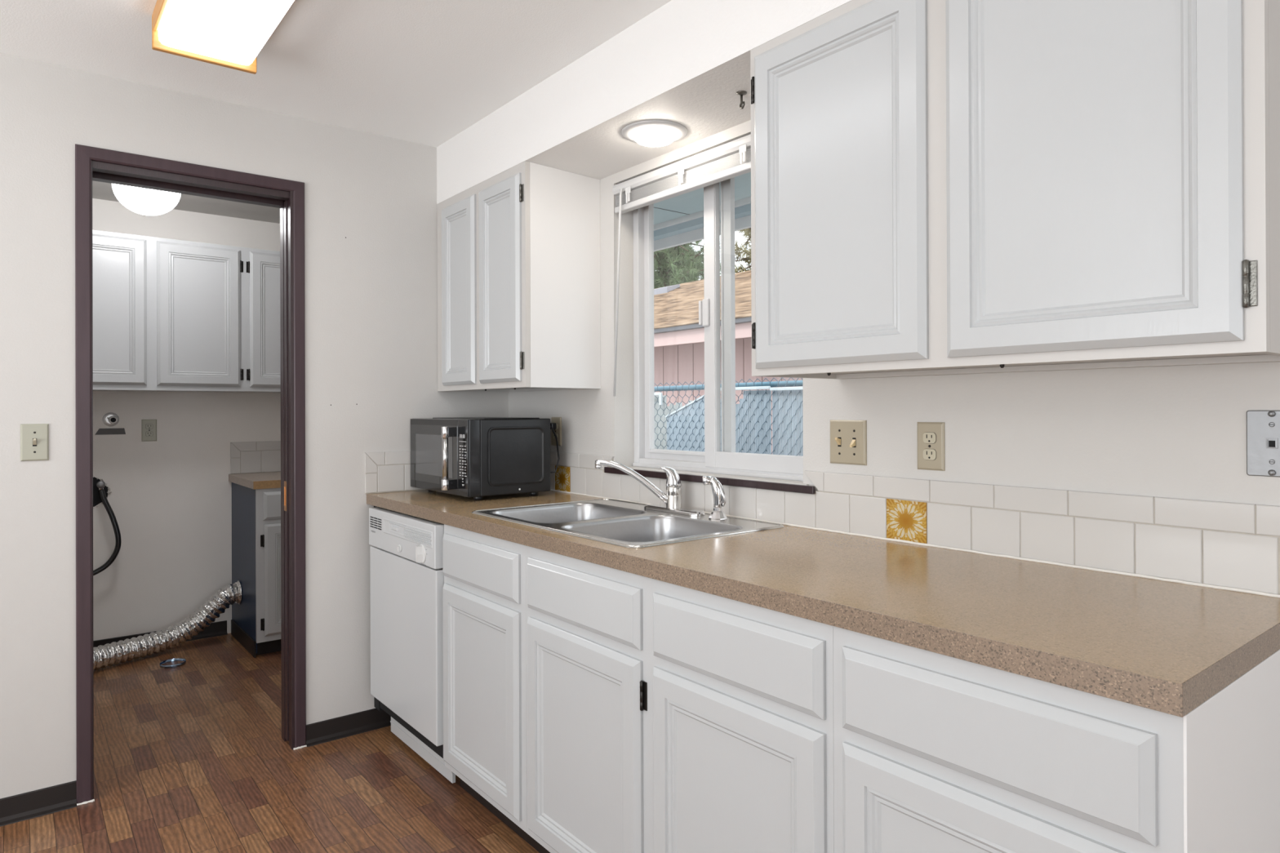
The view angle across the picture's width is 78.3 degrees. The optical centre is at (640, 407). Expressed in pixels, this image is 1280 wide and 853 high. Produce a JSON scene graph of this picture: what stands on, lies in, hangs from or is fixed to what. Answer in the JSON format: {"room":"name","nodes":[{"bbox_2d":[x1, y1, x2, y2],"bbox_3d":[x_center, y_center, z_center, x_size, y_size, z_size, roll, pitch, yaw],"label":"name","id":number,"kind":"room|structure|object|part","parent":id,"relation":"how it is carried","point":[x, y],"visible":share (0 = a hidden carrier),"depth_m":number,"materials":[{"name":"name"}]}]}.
{"room":"kitchen","nodes":[
{"label":"kitchen","id":0,"kind":"room"},
{"bbox_2d":[92,198,280,640],"bbox_3d":[-2.644,0.097,4.193,2.300,2.321,0.150,0,0,-39],"label":"wall","id":1,"kind":"structure","parent":0,"point":[170,500],"depth_m":4.20,"materials":[{"name":"paint"}]},
{"bbox_2d":[96,480,105,490],"bbox_3d":[-2.736,0.396,3.985,0.037,0.052,0.056,0,0,-39],"label":"water valve","id":2,"kind":"object","parent":1,"relation":"attached to","point":[100,485],"visible":1,"depth_m":3.96,"materials":[{"name":"silver metal"}]},
{"bbox_2d":[93,475,111,508],"bbox_3d":[-2.800,0.429,3.965,0.226,0.189,0.010,0,0,-39],"label":"outlet box","id":3,"kind":"object","parent":1,"relation":"attached to","point":[96,498],"depth_m":4.00,"materials":[{"name":"plastic"}]},
{"bbox_2d":[93,488,121,576],"bbox_3d":[-2.841,0.642,3.860,0.486,0.457,0.076,0,0,-39],"label":"hose","id":4,"kind":"object","parent":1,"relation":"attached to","point":[102,494],"visible":0.58,"depth_m":3.97,"materials":[{"name":"black rubber"}]},
{"bbox_2d":[94,427,125,435],"bbox_3d":[-2.720,0.122,4.035,0.132,0.032,0.002,0,0,-39],"label":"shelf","id":5,"kind":"object","parent":1,"relation":"attached to","point":[101,431],"visible":1,"depth_m":4.04,"materials":[{"name":"grey"}]},
{"bbox_2d":[102,412,119,426],"bbox_3d":[-2.713,0.060,4.029,0.072,0.072,0.020,0,0,-39],"label":"flange","id":6,"kind":"object","parent":1,"relation":"attached to","point":[110,419],"visible":1,"depth_m":4.03,"materials":[{"name":"metal"}]},
{"bbox_2d":[141,419,156,441],"bbox_3d":[-2.585,0.119,4.139,0.068,0.114,0.009,0,0,-39],"label":"power outlet","id":7,"kind":"object","parent":1,"relation":"attached to","point":[148,427],"visible":1,"depth_m":4.13,"materials":[{"name":"grey plastic"}]},
{"bbox_2d":[145,431,152,436],"bbox_3d":[-2.583,0.138,4.136,0.033,0.026,0.002,0,0,-39],"label":"receptacle","id":8,"kind":"object","parent":7,"relation":"attached to","point":[147,433],"depth_m":4.13,"materials":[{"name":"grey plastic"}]},
{"bbox_2d":[145,424,152,429],"bbox_3d":[-2.583,0.099,4.136,0.033,0.026,0.002,0,0,-39],"label":"receptacle","id":9,"kind":"object","parent":7,"relation":"attached to","point":[147,426],"depth_m":4.13,"materials":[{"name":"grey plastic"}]},
{"bbox_2d":[93,620,227,647],"bbox_3d":[-2.849,1.220,3.913,1.428,0.074,0.024,0,0,-39],"label":"baseboard","id":10,"kind":"structure","parent":1,"relation":"attached to","point":[215,628],"depth_m":4.29,"materials":[{"name":"brown plastic"}]},
{"bbox_2d":[92,230,280,392],"bbox_3d":[-2.582,-0.466,3.946,2.070,0.761,0.318,0,0,-39],"label":"upper cabinet","id":11,"kind":"object","parent":1,"relation":"attached to","point":[170,315],"visible":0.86,"depth_m":3.98,"materials":[{"name":"grey paint"}]},
{"bbox_3d":[-2.588,-0.469,3.750,0.398,0.718,0.018,0,0,-39],"label":"door","id":12,"kind":"part","parent":11,"relation":"part of","materials":[{"name":"grey paint"}]},
{"bbox_3d":[-2.251,-0.470,4.018,0.377,0.718,0.018,0,0,-39],"label":"door","id":13,"kind":"part","parent":11,"relation":"part of","materials":[{"name":"grey paint"}]},
{"bbox_3d":[-1.920,-0.470,4.281,0.376,0.718,0.018,0,0,-39],"label":"door","id":14,"kind":"part","parent":11,"relation":"part of","materials":[{"name":"grey paint"}]},
{"bbox_2d":[230,440,280,474],"bbox_3d":[-2.027,0.281,4.582,0.652,0.177,0.008,0,0,-39],"label":"tile backsplash","id":15,"kind":"structure","parent":1,"relation":"attached to","point":[246,457],"depth_m":4.45,"materials":[{"name":"grey tile"}]},
{"bbox_2d":[0,53,508,799],"bbox_3d":[-2.373,0.091,2.086,4.500,2.321,0.115,0,0,-39],"label":"wall","id":16,"kind":"structure","parent":0,"point":[371,293],"depth_m":2.70,"materials":[{"name":"paint"}]},
{"bbox_2d":[20,423,48,461],"bbox_3d":[-1.857,0.107,2.410,0.069,0.114,0.022,0,0,-39],"label":"light switch","id":17,"kind":"object","parent":16,"relation":"attached to","point":[34,437],"visible":1,"depth_m":2.41,"materials":[{"name":"beige plastic"}]},
{"bbox_2d":[0,780,76,826],"bbox_3d":[-2.889,1.215,1.580,2.858,0.074,0.024,0,0,-39],"label":"baseboard","id":18,"kind":"structure","parent":16,"relation":"attached to","point":[50,800],"depth_m":2.41,"materials":[{"name":"brown plastic"}]},
{"bbox_2d":[75,143,306,806],"bbox_3d":[-1.544,0.210,2.736,0.690,2.083,0.149,0,0,-39],"label":"door frame","id":19,"kind":"structure","parent":16,"relation":"in","point":[91,163],"depth_m":2.78,"materials":[{"name":"purple paint"}]},
{"bbox_3d":[-1.762,0.209,2.490,0.042,2.082,0.014,0,0,-39],"label":"casing","id":20,"kind":"part","parent":19,"relation":"part of","materials":[{"name":"purple paint"}]},
{"bbox_3d":[-1.512,-0.811,2.693,0.690,0.042,0.014,0,0,-39],"label":"casing","id":21,"kind":"part","parent":19,"relation":"part of","materials":[{"name":"purple paint"}]},
{"bbox_3d":[-1.324,0.330,2.927,0.005,0.110,0.026,0,0,-39],"label":"latch plate","id":22,"kind":"part","parent":19,"relation":"part of","materials":[{"name":"gold metal"}]},
{"bbox_3d":[-1.255,0.208,2.893,0.042,2.082,0.014,0,0,-39],"label":"casing","id":23,"kind":"part","parent":19,"relation":"part of","materials":[{"name":"purple paint"}]},
{"bbox_2d":[306,708,391,747],"bbox_3d":[-0.910,1.212,3.156,0.823,0.074,0.024,0,0,-39],"label":"baseboard","id":24,"kind":"structure","parent":16,"relation":"attached to","point":[331,730],"depth_m":2.99,"materials":[{"name":"brown plastic"}]},
{"bbox_2d":[373,506,382,711],"bbox_3d":[-1.013,0.770,3.042,0.015,0.787,0.054,0,0,-39],"label":"strip","id":25,"kind":"object","parent":16,"relation":"attached to","point":[376,703],"visible":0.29,"depth_m":3.03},
{"bbox_2d":[364,450,425,493],"bbox_3d":[-0.823,0.254,3.240,0.622,0.160,0.008,0,0,-39],"label":"tile backsplash","id":26,"kind":"structure","parent":16,"relation":"attached to","point":[389,471],"depth_m":3.10,"materials":[{"name":"grey tile"}]},
{"bbox_2d":[0,633,538,852],"bbox_3d":[-1.028,1.303,0.392,4.790,0.120,8.100,0,0,-39],"label":"floor","id":27,"kind":"structure","parent":0,"point":[193,757],"depth_m":2.60,"materials":[{"name":"brown wood"}]},
{"bbox_2d":[93,580,241,671],"bbox_3d":[-2.597,1.092,3.732,0.210,0.319,1.351,0,0,39],"label":"duct","id":28,"kind":"object","parent":27,"relation":"on","point":[115,653],"visible":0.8,"depth_m":4.00,"materials":[{"name":"silver metal"}]},
{"bbox_2d":[159,658,186,668],"bbox_3d":[-2.280,1.248,3.835,0.111,0.013,0.116,0,0,-39],"label":"clamp","id":29,"kind":"object","parent":27,"relation":"on","point":[171,660],"visible":1,"depth_m":3.83,"materials":[{"name":"metal"}]},
{"bbox_2d":[231,482,280,657],"bbox_3d":[-1.844,0.831,4.349,0.657,0.845,0.596,0,0,-39],"label":"base cabinet","id":30,"kind":"object","parent":27,"relation":"on","point":[255,622],"visible":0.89,"depth_m":3.98,"materials":[{"name":"grey paint"}]},
{"bbox_3d":[-2.103,0.822,4.167,0.005,0.826,0.558,0,0,-39],"label":"panel","id":31,"kind":"part","parent":30,"relation":"part of","materials":[{"name":"blue wood"}]},
{"bbox_2d":[228,471,280,489],"bbox_3d":[-1.851,0.388,4.352,0.662,0.040,0.586,0,0,-39],"label":"countertop","id":32,"kind":"structure","parent":30,"relation":"on","point":[254,481],"depth_m":4.08,"materials":[{"name":"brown laminate"}]},
{"bbox_3d":[-1.672,0.793,4.141,0.646,0.771,0.019,0,0,-39],"label":"frame","id":33,"kind":"part","parent":30,"relation":"part of","materials":[{"name":"grey paint"}]},
{"bbox_3d":[-1.751,0.496,4.056,0.356,0.140,0.018,0,0,-39],"label":"drawer","id":34,"kind":"part","parent":30,"relation":"part of","materials":[{"name":"grey paint"}]},
{"bbox_3d":[-1.748,0.867,4.056,0.352,0.563,0.018,0,0,-39],"label":"door","id":35,"kind":"part","parent":30,"relation":"part of","materials":[{"name":"grey paint"}]},
{"bbox_2d":[368,506,455,783],"bbox_3d":[-0.613,0.803,2.937,0.630,0.848,0.602,0,0,-39],"label":"dishwasher","id":36,"kind":"object","parent":27,"relation":"on","point":[406,576],"visible":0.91,"depth_m":2.70,"materials":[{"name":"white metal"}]},
{"bbox_3d":[-0.831,0.450,2.765,0.036,0.141,0.602,0,0,-39],"label":"control panel","id":37,"kind":"part","parent":36,"relation":"part of","materials":[{"name":"white plastic"}]},
{"bbox_3d":[-0.829,0.807,2.765,0.032,0.564,0.602,0,0,-39],"label":"door","id":38,"kind":"part","parent":36,"relation":"part of","materials":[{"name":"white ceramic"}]},
{"bbox_3d":[-0.776,1.160,2.776,0.014,0.135,0.536,0,0,-39],"label":"kick plate","id":39,"kind":"part","parent":36,"relation":"part of","materials":[{"name":"white ceramic"}]},
{"bbox_2d":[442,524,526,832],"bbox_3d":[-0.243,0.761,2.511,0.616,0.782,0.518,0,0,-39],"label":"base cabinet","id":40,"kind":"object","parent":27,"relation":"on","point":[484,609],"visible":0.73,"depth_m":2.28,"materials":[{"name":"grey paint"}]},
{"bbox_3d":[-0.481,0.470,2.330,0.018,0.134,0.476,0,0,-39],"label":"drawer","id":41,"kind":"part","parent":40,"relation":"part of","materials":[{"name":"grey paint"}]},
{"bbox_2d":[459,778,550,852],"bbox_3d":[0.051,1.196,1.792,0.018,0.090,2.045,0,0,-39],"label":"toe kick","id":42,"kind":"object","parent":27,"relation":"on","point":[477,797],"visible":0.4,"depth_m":2.35,"materials":[{"name":"brown plastic"}]},
{"bbox_2d":[525,545,834,852],"bbox_3d":[0.236,0.758,1.909,0.616,0.782,1.021,0,0,-39],"label":"base cabinet","id":43,"kind":"object","parent":27,"relation":"on","point":[662,717],"visible":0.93,"depth_m":1.64,"materials":[{"name":"grey paint"}]},
{"bbox_3d":[-0.151,0.468,1.915,0.018,0.134,0.482,0,0,-39],"label":"drawer","id":44,"kind":"part","parent":43,"relation":"part of","materials":[{"name":"grey paint"}]},
{"bbox_3d":[-0.150,0.844,1.915,0.018,0.568,0.482,0,0,-39],"label":"door","id":45,"kind":"part","parent":43,"relation":"part of","materials":[{"name":"grey paint"}]},
{"bbox_3d":[0.168,0.466,1.514,0.018,0.134,0.455,0,0,-39],"label":"drawer","id":46,"kind":"part","parent":43,"relation":"part of","materials":[{"name":"grey paint"}]},
{"bbox_3d":[0.170,0.842,1.513,0.018,0.568,0.455,0,0,-39],"label":"door","id":47,"kind":"part","parent":43,"relation":"part of","materials":[{"name":"grey paint"}]},
{"bbox_2d":[366,489,1279,717],"bbox_3d":[0.029,0.348,2.180,0.624,0.039,2.726,0,0,-39],"label":"countertop","id":48,"kind":"structure","parent":43,"relation":"on","point":[1163,646],"depth_m":1.34,"materials":[{"name":"beige laminate"}]},
{"bbox_2d":[410,417,559,500],"bbox_3d":[-0.609,0.186,3.071,0.496,0.294,0.514,0,0,-39],"label":"microwave oven","id":49,"kind":"object","parent":48,"relation":"on","point":[477,458],"visible":1,"depth_m":2.86,"materials":[{"name":"black metal"}]},
{"bbox_3d":[-0.785,0.180,2.983,0.006,0.272,0.432,0,0,-39],"label":"door","id":50,"kind":"part","parent":49,"relation":"part of","materials":[{"name":"black glass"}]},
{"bbox_3d":[-0.695,0.179,2.802,0.021,0.158,0.021,0,0,-39],"label":"handle","id":51,"kind":"part","parent":49,"relation":"part of","materials":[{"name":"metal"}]},
{"bbox_3d":[-0.676,0.087,2.815,0.035,0.034,0.022,0,0,-39],"label":"handle mount","id":52,"kind":"part","parent":49,"relation":"part of","materials":[{"name":"black plastic"}]},
{"bbox_3d":[-0.675,0.275,2.815,0.035,0.034,0.022,0,0,-39],"label":"handle mount","id":53,"kind":"part","parent":49,"relation":"part of","materials":[{"name":"black plastic"}]},
{"bbox_3d":[-0.741,0.179,2.968,0.043,0.274,0.510,0,0,-39],"label":"frame","id":54,"kind":"part","parent":49,"relation":"part of","materials":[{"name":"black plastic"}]},
{"bbox_2d":[458,434,466,484],"bbox_3d":[-0.627,0.185,2.780,0.001,0.182,0.058,0,0,-39],"label":"keypad","id":55,"kind":"object","parent":49,"relation":"attached to","point":[462,437],"depth_m":2.78,"materials":[{"name":"black plastic"}]},
{"bbox_3d":[-0.626,0.179,2.784,0.006,0.272,0.076,0,0,-39],"label":"control panel","id":56,"kind":"part","parent":49,"relation":"part of","materials":[{"name":"black plastic"}]},
{"bbox_3d":[-0.336,0.155,3.060,0.047,0.190,0.160,0,0,-4],"label":"power cord","id":57,"kind":"part","parent":49,"relation":"part of","materials":[{"name":"black plastic"}]},
{"bbox_2d":[471,498,784,547],"bbox_3d":[-0.068,0.407,2.325,0.543,0.166,0.850,0,0,-39],"label":"sink","id":58,"kind":"object","parent":48,"relation":"in","point":[626,524],"visible":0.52,"depth_m":2.33,"materials":[{"name":"silver metal"}]},
{"bbox_3d":[-0.226,0.409,2.461,0.403,0.165,0.373,0,0,-39],"label":"bowl","id":59,"kind":"part","parent":58,"relation":"part of","materials":[{"name":"silver metal"}]},
{"bbox_2d":[595,458,705,515],"bbox_3d":[0.048,0.244,2.488,0.361,0.163,0.150,0,0,24],"label":"kitchen faucet","id":60,"kind":"object","parent":58,"relation":"on","point":[672,499],"visible":1,"depth_m":2.45,"materials":[{"name":"silver metal"}]},
{"bbox_3d":[-0.022,0.234,2.484,0.243,0.143,0.025,0,0,10],"label":"spout","id":61,"kind":"part","parent":60,"relation":"part of","materials":[{"name":"silver metal"}]},
{"bbox_3d":[0.098,0.215,2.458,0.064,0.061,0.048,0,0,-39],"label":"handle","id":62,"kind":"part","parent":60,"relation":"part of","materials":[{"name":"silver metal"}]},
{"bbox_3d":[0.104,0.320,2.462,0.054,0.012,0.256,0,0,-39],"label":"plate","id":63,"kind":"part","parent":60,"relation":"part of","materials":[{"name":"silver metal"}]},
{"bbox_3d":[0.030,0.407,2.139,0.403,0.165,0.373,0,0,-39],"label":"bowl","id":64,"kind":"part","parent":58,"relation":"part of","materials":[{"name":"silver metal"}]},
{"bbox_2d":[702,475,727,519],"bbox_3d":[0.218,0.263,2.303,0.073,0.124,0.054,0,0,6],"label":"sprayer","id":65,"kind":"object","parent":58,"relation":"on","point":[718,494],"visible":1,"depth_m":2.29,"materials":[{"name":"silver metal"}]},
{"bbox_2d":[833,626,1279,852],"bbox_3d":[0.714,0.801,1.309,0.616,0.874,0.513,0,0,-39],"label":"base cabinet","id":66,"kind":"object","parent":27,"relation":"on","point":[934,753],"visible":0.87,"depth_m":1.09,"materials":[{"name":"white paint"}]},
{"bbox_3d":[0.478,0.840,1.125,0.018,0.568,0.458,0,0,-39],"label":"door","id":67,"kind":"part","parent":66,"relation":"part of","materials":[{"name":"grey paint"}]},
{"bbox_3d":[0.477,0.464,1.126,0.018,0.134,0.458,0,0,-39],"label":"drawer","id":68,"kind":"part","parent":66,"relation":"part of","materials":[{"name":"grey paint"}]},
{"bbox_3d":[0.879,0.800,1.115,0.599,0.874,0.004,0,0,-39],"label":"panel","id":69,"kind":"part","parent":66,"relation":"part of","materials":[{"name":"white paint"}]},
{"bbox_2d":[0,0,671,223],"bbox_3d":[-1.092,-1.138,0.354,4.650,0.120,8.100,0,0,-39],"label":"ceiling","id":70,"kind":"structure","parent":0,"point":[424,72],"depth_m":2.39,"materials":[{"name":"white paint"}]},
{"bbox_2d":[111,183,181,215],"bbox_3d":[-2.132,-0.951,3.398,0.254,0.233,0.254,0,0,-39],"label":"globe light","id":71,"kind":"object","parent":70,"relation":"attached to","point":[147,202],"visible":0.59,"depth_m":3.33,"materials":[{"name":"white glass"}]},
{"bbox_2d":[151,0,294,74],"bbox_3d":[-0.837,-1.028,1.731,0.261,0.095,1.273,0,0,-39],"label":"ceiling light","id":72,"kind":"object","parent":70,"relation":"attached to","point":[228,33],"visible":1,"depth_m":2.06,"materials":[{"name":"white plastic"}]},
{"bbox_3d":[-0.935,-1.051,1.653,0.010,0.049,1.236,0,0,-39],"label":"rail","id":73,"kind":"part","parent":72,"relation":"part of","materials":[{"name":"brown wood"}]},
{"bbox_3d":[-0.739,-1.052,1.809,0.010,0.049,1.236,0,0,-39],"label":"rail","id":74,"kind":"part","parent":72,"relation":"part of","materials":[{"name":"brown wood"}]},
{"bbox_2d":[436,0,851,204],"bbox_3d":[1.159,-0.968,0.995,0.330,0.234,6.000,0,0,-39],"label":"soffit","id":75,"kind":"structure","parent":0,"point":[686,63],"depth_m":2.29,"materials":[{"name":"white paint"}]},
{"bbox_2d":[621,120,688,146],"bbox_3d":[0.044,-0.826,2.407,0.204,0.036,0.204,0,0,-39],"label":"recessed light","id":76,"kind":"object","parent":75,"relation":"in","point":[651,133],"visible":1,"depth_m":2.36,"materials":[{"name":"beige glass"}]},
{"bbox_2d":[736,90,746,108],"bbox_3d":[0.272,-0.822,2.110,0.029,0.047,0.029,0,0,27],"label":"ceiling hook","id":77,"kind":"object","parent":75,"relation":"attached to","point":[741,93],"visible":1,"depth_m":2.10,"materials":[{"name":"grey metal"}]},
{"bbox_3d":[0.272,-0.842,2.110,0.029,0.007,0.029,0,0,-39],"label":"plate","id":78,"kind":"part","parent":77,"relation":"part of","materials":[{"name":"grey metal"}]},
{"bbox_2d":[508,120,1279,506],"bbox_3d":[0.739,0.079,1.902,0.140,2.321,7.950,0,0,-39],"label":"wall","id":79,"kind":"structure","parent":0,"point":[1177,432],"depth_m":1.71,"materials":[{"name":"paint"}]},
{"bbox_2d":[436,160,600,391],"bbox_3d":[-0.491,-0.452,3.054,0.348,0.778,0.714,0,0,-39],"label":"upper cabinet","id":80,"kind":"object","parent":79,"relation":"attached to","point":[519,304],"visible":1,"depth_m":2.82,"materials":[{"name":"white paint"}]},
{"bbox_3d":[-0.712,-0.447,3.067,0.018,0.715,0.280,0,0,-39],"label":"door","id":81,"kind":"part","parent":80,"relation":"part of","materials":[{"name":"grey paint"}]},
{"bbox_3d":[-0.606,-0.454,2.963,0.018,0.772,0.714,0,0,-39],"label":"frame","id":82,"kind":"part","parent":80,"relation":"part of","materials":[{"name":"grey paint"}]},
{"bbox_3d":[-0.506,-0.448,2.808,0.018,0.715,0.294,0,0,-39],"label":"door","id":83,"kind":"part","parent":80,"relation":"part of","materials":[{"name":"grey paint"}]},
{"bbox_3d":[-0.267,-0.456,2.802,0.312,0.771,0.017,0,0,-43],"label":"panel","id":84,"kind":"part","parent":80,"relation":"part of","materials":[{"name":"white paint"}]},
{"bbox_2d":[551,417,561,445],"bbox_3d":[-0.336,0.094,3.133,0.009,0.114,0.070,0,0,-39],"label":"power outlet","id":85,"kind":"object","parent":79,"relation":"attached to","point":[557,420],"visible":0.84,"depth_m":3.12,"materials":[{"name":"beige plastic"}]},
{"bbox_2d":[653,172,751,251],"bbox_3d":[0.475,-0.892,2.943,0.743,0.170,5.100,0,0,-39],"label":"roof eave","id":86,"kind":"object","parent":79,"relation":"attached to","point":[678,220],"visible":0.06,"depth_m":3.63},
{"bbox_3d":[0.434,-0.914,2.910,0.638,0.015,5.100,0,0,-39],"label":"soffit panel","id":87,"kind":"part","parent":86,"relation":"part of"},
{"bbox_2d":[604,466,814,493],"bbox_3d":[0.169,0.224,2.481,0.010,0.021,0.954,0,0,-39],"label":"trim","id":88,"kind":"structure","parent":79,"relation":"attached to","point":[696,478],"depth_m":2.32,"materials":[{"name":"brown paint"}]},
{"bbox_2d":[611,466,808,485],"bbox_3d":[0.208,0.217,2.513,0.090,0.015,0.896,0,0,-39],"label":"window sill","id":89,"kind":"structure","parent":79,"relation":"attached to","point":[726,476],"depth_m":2.42,"materials":[{"name":"grey paint"}]},
{"bbox_2d":[632,177,803,480],"bbox_3d":[0.257,-0.299,2.561,0.070,1.023,0.866,0,0,-39],"label":"window","id":90,"kind":"structure","parent":79,"relation":"in","point":[713,460],"depth_m":2.56,"materials":[{"name":"white plastic"}]},
{"bbox_2d":[612,133,751,396],"bbox_3d":[0.182,-0.424,2.502,0.058,0.765,0.858,0,0,-39],"label":"window blind","id":91,"kind":"object","parent":90,"relation":"attached to","point":[731,159],"visible":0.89,"depth_m":2.55,"materials":[{"name":"white plastic"}]},
{"bbox_3d":[0.184,-0.713,2.506,0.030,0.022,0.854,0,0,-39],"label":"rail","id":92,"kind":"part","parent":91,"relation":"part of","materials":[{"name":"white metal"}]},
{"bbox_3d":[0.157,-0.298,2.718,0.025,0.975,0.453,0,0,-39],"label":"sash","id":93,"kind":"part","parent":90,"relation":"part of","materials":[{"name":"white plastic"}]},
{"bbox_3d":[0.210,-0.312,2.579,0.018,0.090,0.038,0,0,-39],"label":"pull handle","id":94,"kind":"part","parent":90,"relation":"part of","materials":[{"name":"white plastic"}]},
{"bbox_3d":[0.369,-0.298,2.413,0.026,0.985,0.478,0,0,-39],"label":"sash","id":95,"kind":"part","parent":90,"relation":"part of","materials":[{"name":"white plastic"}]},
{"bbox_2d":[830,419,866,465],"bbox_3d":[0.532,0.089,2.033,0.022,0.114,0.113,0,0,-39],"label":"light switch","id":96,"kind":"object","parent":79,"relation":"attached to","point":[848,438],"visible":1,"depth_m":2.03,"materials":[{"name":"beige plastic"}]},
{"bbox_2d":[550,451,1279,598],"bbox_3d":[0.273,0.252,2.363,0.014,0.157,2.728,0,0,-39],"label":"tile backsplash","id":97,"kind":"structure","parent":79,"relation":"attached to","point":[1235,547],"depth_m":1.68,"materials":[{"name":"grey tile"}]},
{"bbox_2d":[916,422,945,471],"bbox_3d":[0.683,0.091,1.853,0.009,0.113,0.070,0,0,-39],"label":"power outlet","id":98,"kind":"object","parent":79,"relation":"attached to","point":[931,435],"visible":1,"depth_m":1.85,"materials":[{"name":"beige plastic"}]},
{"bbox_2d":[923,448,936,460],"bbox_3d":[0.681,0.110,1.851,0.003,0.026,0.033,0,0,-39],"label":"receptacle","id":99,"kind":"object","parent":98,"relation":"attached to","point":[928,454],"depth_m":1.85,"materials":[{"name":"beige plastic"}]},
{"bbox_2d":[923,432,936,443],"bbox_3d":[0.681,0.071,1.851,0.002,0.026,0.033,0,0,-39],"label":"receptacle","id":100,"kind":"object","parent":98,"relation":"attached to","point":[928,437],"depth_m":1.85,"materials":[{"name":"beige plastic"}]},
{"bbox_2d":[750,0,1279,379],"bbox_3d":[0.688,-0.459,1.573,0.348,0.778,0.976,0,0,-39],"label":"upper cabinet","id":101,"kind":"object","parent":79,"relation":"attached to","point":[939,187],"visible":1,"depth_m":1.36,"materials":[{"name":"grey paint"}]},
{"bbox_3d":[0.404,-0.457,1.665,0.018,0.730,0.441,0,0,-39],"label":"door","id":102,"kind":"part","parent":101,"relation":"part of","materials":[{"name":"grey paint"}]},
{"bbox_3d":[0.707,-0.459,1.284,0.018,0.730,0.449,0,0,-39],"label":"door","id":103,"kind":"part","parent":101,"relation":"part of","materials":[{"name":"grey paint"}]},
{"bbox_2d":[1246,410,1279,476],"bbox_3d":[1.084,0.062,1.349,0.009,0.114,0.072,0,0,-39],"label":"wall plate","id":104,"kind":"object","parent":79,"relation":"attached to","point":[1263,427],"visible":1,"depth_m":1.36,"materials":[{"name":"metal"}]},
{"label":"outside","id":105,"kind":"structure","parent":0,"visible":0},
{"bbox_3d":[8.908,1.658,23.765,39.850,0.100,60.000,0,0,-39],"label":"floor","id":106,"kind":"structure","parent":105,"visible":0},
{"bbox_2d":[653,240,720,288],"bbox_3d":[0.753,-3.339,26.229,5.878,9.975,5.511,0,0,2],"label":"pine tree","id":107,"kind":"object","parent":106,"relation":"on","point":[678,264],"visible":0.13,"depth_m":25.29,"materials":[{"name":"green plant"}]},
{"bbox_2d":[644,377,803,481],"bbox_3d":[0.410,0.704,5.694,0.103,1.791,3.900,0,0,-39],"label":"fence","id":108,"kind":"object","parent":106,"relation":"on","point":[677,427],"visible":0.16,"depth_m":5.26,"materials":[{"name":"metal"}]},
{"bbox_3d":[0.340,0.481,5.767,0.007,1.136,0.450,0,0,-39],"label":"sloping panel","id":109,"kind":"part","parent":108,"relation":"part of","materials":[{"name":"blue metal"}]},
{"bbox_3d":[0.424,-0.148,5.710,0.038,0.048,3.900,0,0,-39],"label":"rail","id":110,"kind":"part","parent":108,"relation":"part of","materials":[{"name":"metal"}]},
{"bbox_2d":[653,270,802,454],"bbox_3d":[2.115,-0.349,12.617,6.360,3.914,21.400,0,0,-39],"label":"house","id":111,"kind":"structure","parent":106,"relation":"on","point":[678,335],"depth_m":10.37,"materials":[{"name":"pink"}]},
{"bbox_2d":[653,284,679,294],"bbox_3d":[0.426,-2.093,13.979,0.300,0.180,0.500,0,0,-39],"label":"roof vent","id":112,"kind":"object","parent":111,"relation":"attached to","point":[666,289],"depth_m":13.80,"materials":[{"name":"white metal"}]},
{"bbox_2d":[720,227,751,273],"bbox_3d":[3.964,-3.496,21.397,4.416,10.245,4.397,0,0,-5],"label":"pine tree","id":113,"kind":"object","parent":106,"relation":"on","point":[746,251],"visible":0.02,"depth_m":21.46,"materials":[{"name":"green plant"}]}
]}

